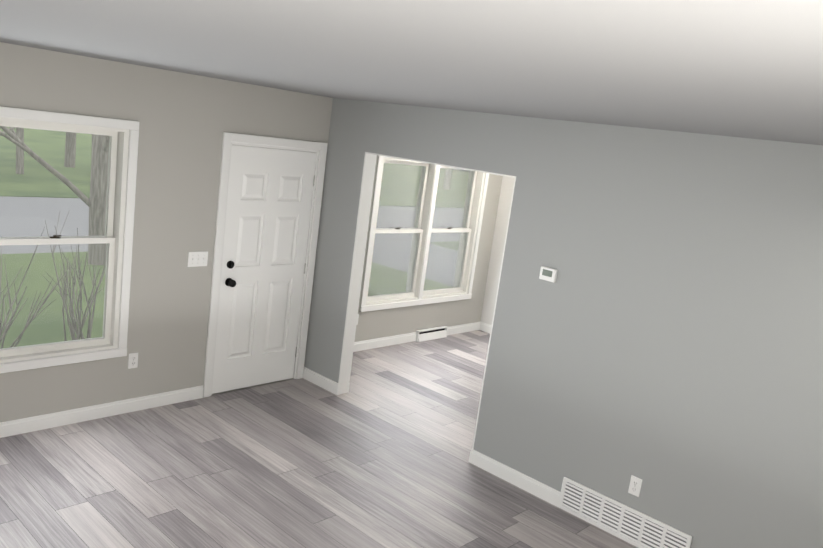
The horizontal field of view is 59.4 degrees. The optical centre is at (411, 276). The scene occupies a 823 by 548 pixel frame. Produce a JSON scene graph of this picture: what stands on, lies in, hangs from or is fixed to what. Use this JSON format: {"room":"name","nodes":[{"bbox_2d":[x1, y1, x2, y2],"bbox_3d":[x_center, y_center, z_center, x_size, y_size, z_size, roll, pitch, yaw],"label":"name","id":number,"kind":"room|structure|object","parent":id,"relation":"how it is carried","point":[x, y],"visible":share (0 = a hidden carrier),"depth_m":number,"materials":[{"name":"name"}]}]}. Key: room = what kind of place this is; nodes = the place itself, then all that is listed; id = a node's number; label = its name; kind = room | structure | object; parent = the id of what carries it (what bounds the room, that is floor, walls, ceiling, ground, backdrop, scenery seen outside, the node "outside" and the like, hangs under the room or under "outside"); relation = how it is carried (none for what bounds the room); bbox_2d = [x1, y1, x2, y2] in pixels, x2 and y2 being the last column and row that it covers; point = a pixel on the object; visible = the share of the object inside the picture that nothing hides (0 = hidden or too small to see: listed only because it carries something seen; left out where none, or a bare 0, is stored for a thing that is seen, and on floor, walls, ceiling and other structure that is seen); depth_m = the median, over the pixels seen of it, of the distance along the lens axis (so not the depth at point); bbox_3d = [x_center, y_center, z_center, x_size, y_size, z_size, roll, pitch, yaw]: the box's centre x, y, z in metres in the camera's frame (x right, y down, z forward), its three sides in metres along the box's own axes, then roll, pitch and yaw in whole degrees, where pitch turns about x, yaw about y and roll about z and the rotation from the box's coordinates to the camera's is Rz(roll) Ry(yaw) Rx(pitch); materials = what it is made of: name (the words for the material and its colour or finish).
{"room":"living room","nodes":[
{"label":"living room","id":0,"kind":"room"},
{"bbox_2d":[0,42,332,422],"bbox_3d":[-2.282,-0.204,4.756,0.200,2.440,4.370,17,15,41],"label":"wall","id":1,"kind":"structure","parent":0,"point":[186,120],"depth_m":5.11,"materials":[{"name":"grey paint"}]},
{"bbox_2d":[0,106,139,373],"bbox_3d":[-2.619,-0.216,4.378,0.251,1.640,1.820,17,15,41],"label":"living room window","id":2,"kind":"structure","parent":1,"relation":"in","point":[118,212],"depth_m":4.83,"materials":[{"name":"white"}]},
{"bbox_2d":[0,385,202,437],"bbox_3d":[-2.148,0.942,5.135,0.014,0.100,1.485,17,15,41],"label":"baseboard","id":3,"kind":"structure","parent":1,"relation":"attached to","point":[35,423],"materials":[{"name":"white wood"}]},
{"bbox_2d":[128,353,137,368],"bbox_3d":[-1.999,0.602,5.188,0.012,0.114,0.070,17,15,41],"label":"electrical outlet","id":4,"kind":"object","parent":1,"relation":"attached to","point":[133,361],"visible":1,"depth_m":5.18,"materials":[{"name":"white plastic"}]},
{"bbox_2d":[187,251,207,266],"bbox_3d":[-1.589,-0.132,5.381,0.021,0.114,0.162,17,15,41],"label":"light switch","id":5,"kind":"object","parent":1,"relation":"attached to","point":[196,259],"visible":1,"depth_m":5.38,"materials":[{"name":"white plastic"}]},
{"bbox_2d":[212,145,315,393],"bbox_3d":[-1.180,-0.046,5.867,0.113,1.971,0.818,17,15,41],"label":"front door","id":6,"kind":"structure","parent":1,"relation":"in","point":[267,225],"depth_m":5.85,"materials":[{"name":"white paint"}]},
{"bbox_2d":[203,132,326,397],"bbox_3d":[-1.247,-0.106,5.920,0.220,2.070,0.990,17,15,41],"label":"door frame","id":7,"kind":"structure","parent":1,"relation":"attached to","point":[229,140],"depth_m":5.68,"materials":[{"name":"white painted wood"}]},
{"bbox_2d":[0,330,637,547],"bbox_3d":[0.914,1.679,4.036,7.350,0.120,7.550,17,15,41],"label":"floor","id":8,"kind":"structure","parent":0,"point":[377,455],"depth_m":4.60,"materials":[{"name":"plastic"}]},
{"bbox_2d":[0,0,822,144],"bbox_3d":[1.251,-0.850,3.537,7.350,0.200,7.550,17,15,41],"label":"ceiling","id":9,"kind":"structure","parent":0,"point":[752,69],"depth_m":1.85,"materials":[{"name":"grey paint"}]},
{"bbox_2d":[354,155,502,341],"bbox_3d":[-0.004,-0.490,7.744,0.200,2.440,3.130,17,15,41],"label":"wall","id":10,"kind":"structure","parent":0,"point":[375,324],"depth_m":8.34,"materials":[{"name":"grey paint"}]},
{"bbox_2d":[353,332,415,351],"bbox_3d":[-0.547,0.710,7.393,0.014,0.100,1.750,17,15,41],"label":"baseboard","id":11,"kind":"structure","parent":10,"relation":"attached to","point":[393,340],"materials":[{"name":"white wood"}]},
{"bbox_2d":[360,155,488,311],"bbox_3d":[0.116,-0.509,7.870,0.251,1.620,1.800,17,15,41],"label":"dining room window","id":12,"kind":"structure","parent":10,"relation":"in","point":[425,221],"depth_m":7.80,"materials":[{"name":"white"}]},
{"bbox_2d":[416,326,447,341],"bbox_3d":[0.233,0.644,8.202,0.056,0.120,0.500,17,15,41],"label":"air vent","id":13,"kind":"object","parent":10,"relation":"in","point":[431,333],"visible":0.98,"depth_m":8.18,"materials":[{"name":"white metal"}]},
{"bbox_2d":[447,322,480,334],"bbox_3d":[0.610,0.618,8.642,0.014,0.100,0.660,17,15,41],"label":"baseboard","id":14,"kind":"structure","parent":10,"relation":"attached to","point":[451,330],"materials":[{"name":"white wood"}]},
{"bbox_2d":[480,176,514,324],"bbox_3d":[3.647,0.258,6.417,7.150,2.440,0.200,17,15,41],"label":"wall","id":15,"kind":"structure","parent":0,"point":[506,191],"depth_m":8.66,"materials":[{"name":"white paint"}]},
{"bbox_2d":[480,322,491,332],"bbox_3d":[1.796,0.896,8.032,2.650,0.100,0.014,17,15,41],"label":"baseboard","id":16,"kind":"structure","parent":15,"relation":"attached to","point":[484,327],"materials":[{"name":"white wood"}]},
{"bbox_2d":[304,98,822,547],"bbox_3d":[0.921,0.229,4.722,5.810,2.440,0.120,17,15,41],"label":"wall","id":17,"kind":"structure","parent":0,"point":[661,337],"depth_m":4.23,"materials":[{"name":"grey paint"}]},
{"bbox_2d":[303,367,343,394],"bbox_3d":[-0.793,0.899,6.267,0.474,0.100,0.014,17,15,41],"label":"baseboard","id":18,"kind":"structure","parent":17,"relation":"attached to","point":[328,384],"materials":[{"name":"white wood"}]},
{"bbox_2d":[338,152,515,448],"bbox_3d":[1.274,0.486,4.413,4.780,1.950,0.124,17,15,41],"label":"trim","id":19,"kind":"structure","parent":17,"relation":"attached to","point":[369,165],"depth_m":5.92,"materials":[{"name":"white wood"}]},
{"bbox_2d":[469,449,560,506],"bbox_3d":[0.691,1.361,4.926,0.749,0.100,0.014,17,15,41],"label":"baseboard","id":20,"kind":"structure","parent":17,"relation":"attached to","point":[476,458],"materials":[{"name":"white wood"}]},
{"bbox_2d":[539,266,557,282],"bbox_3d":[0.879,-0.018,4.644,0.116,0.086,0.028,17,15,41],"label":"thermostat","id":21,"kind":"object","parent":17,"relation":"attached to","point":[548,274],"visible":1,"depth_m":4.63,"materials":[{"name":"white plastic"}]},
{"bbox_2d":[558,476,692,547],"bbox_3d":[1.274,1.484,4.394,0.845,0.215,0.016,17,15,41],"label":"air vent","id":22,"kind":"object","parent":17,"relation":"in","point":[630,525],"visible":1,"depth_m":4.40,"materials":[{"name":"white metal"}]},
{"bbox_2d":[628,475,641,496],"bbox_3d":[1.339,1.253,4.323,0.070,0.114,0.012,17,15,41],"label":"electrical outlet","id":23,"kind":"object","parent":17,"relation":"attached to","point":[635,485],"visible":1,"depth_m":4.32,"materials":[{"name":"white plastic"}]},
{"label":"outside","id":24,"kind":"structure","parent":0,"visible":0},
{"bbox_2d":[0,127,105,348],"bbox_3d":[-14.972,-4.535,27.368,180.000,0.305,200.000,17,15,41],"label":"outdoor view","id":25,"kind":"structure","parent":24,"point":[44,212],"depth_m":13.43,"materials":[{"name":"green plant"}]},
{"bbox_2d":[10,127,23,173],"bbox_3d":[-12.102,-7.209,21.200,8.388,8.123,9.780,17,15,41],"label":"tree","id":26,"kind":"object","parent":25,"relation":"on","point":[18,162],"depth_m":21.20,"materials":[{"name":"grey plant"}]},
{"bbox_2d":[0,229,69,348],"bbox_3d":[-3.726,0.258,6.266,1.372,1.441,1.221,17,15,41],"label":"shrub","id":27,"kind":"object","parent":25,"relation":"on","point":[10,323],"depth_m":6.35,"materials":[{"name":"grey plant"}]},
{"bbox_2d":[0,126,109,264],"bbox_3d":[-4.772,-4.020,11.054,7.819,7.716,7.980,17,15,41],"label":"tree","id":28,"kind":"object","parent":25,"relation":"on","point":[102,195],"depth_m":11.10,"materials":[{"name":"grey plant"}]},
{"bbox_2d":[64,132,75,167],"bbox_3d":[-11.031,-9.184,26.038,12.925,10.395,10.231,17,15,41],"label":"tree","id":29,"kind":"object","parent":25,"relation":"on","point":[71,155],"depth_m":24.84,"materials":[{"name":"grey plant"}]},
{"bbox_2d":[43,212,105,340],"bbox_3d":[-3.243,0.127,7.235,1.094,1.448,0.909,17,15,41],"label":"shrub","id":30,"kind":"object","parent":25,"relation":"on","point":[77,319],"depth_m":7.15,"materials":[{"name":"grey plant"}]}
]}

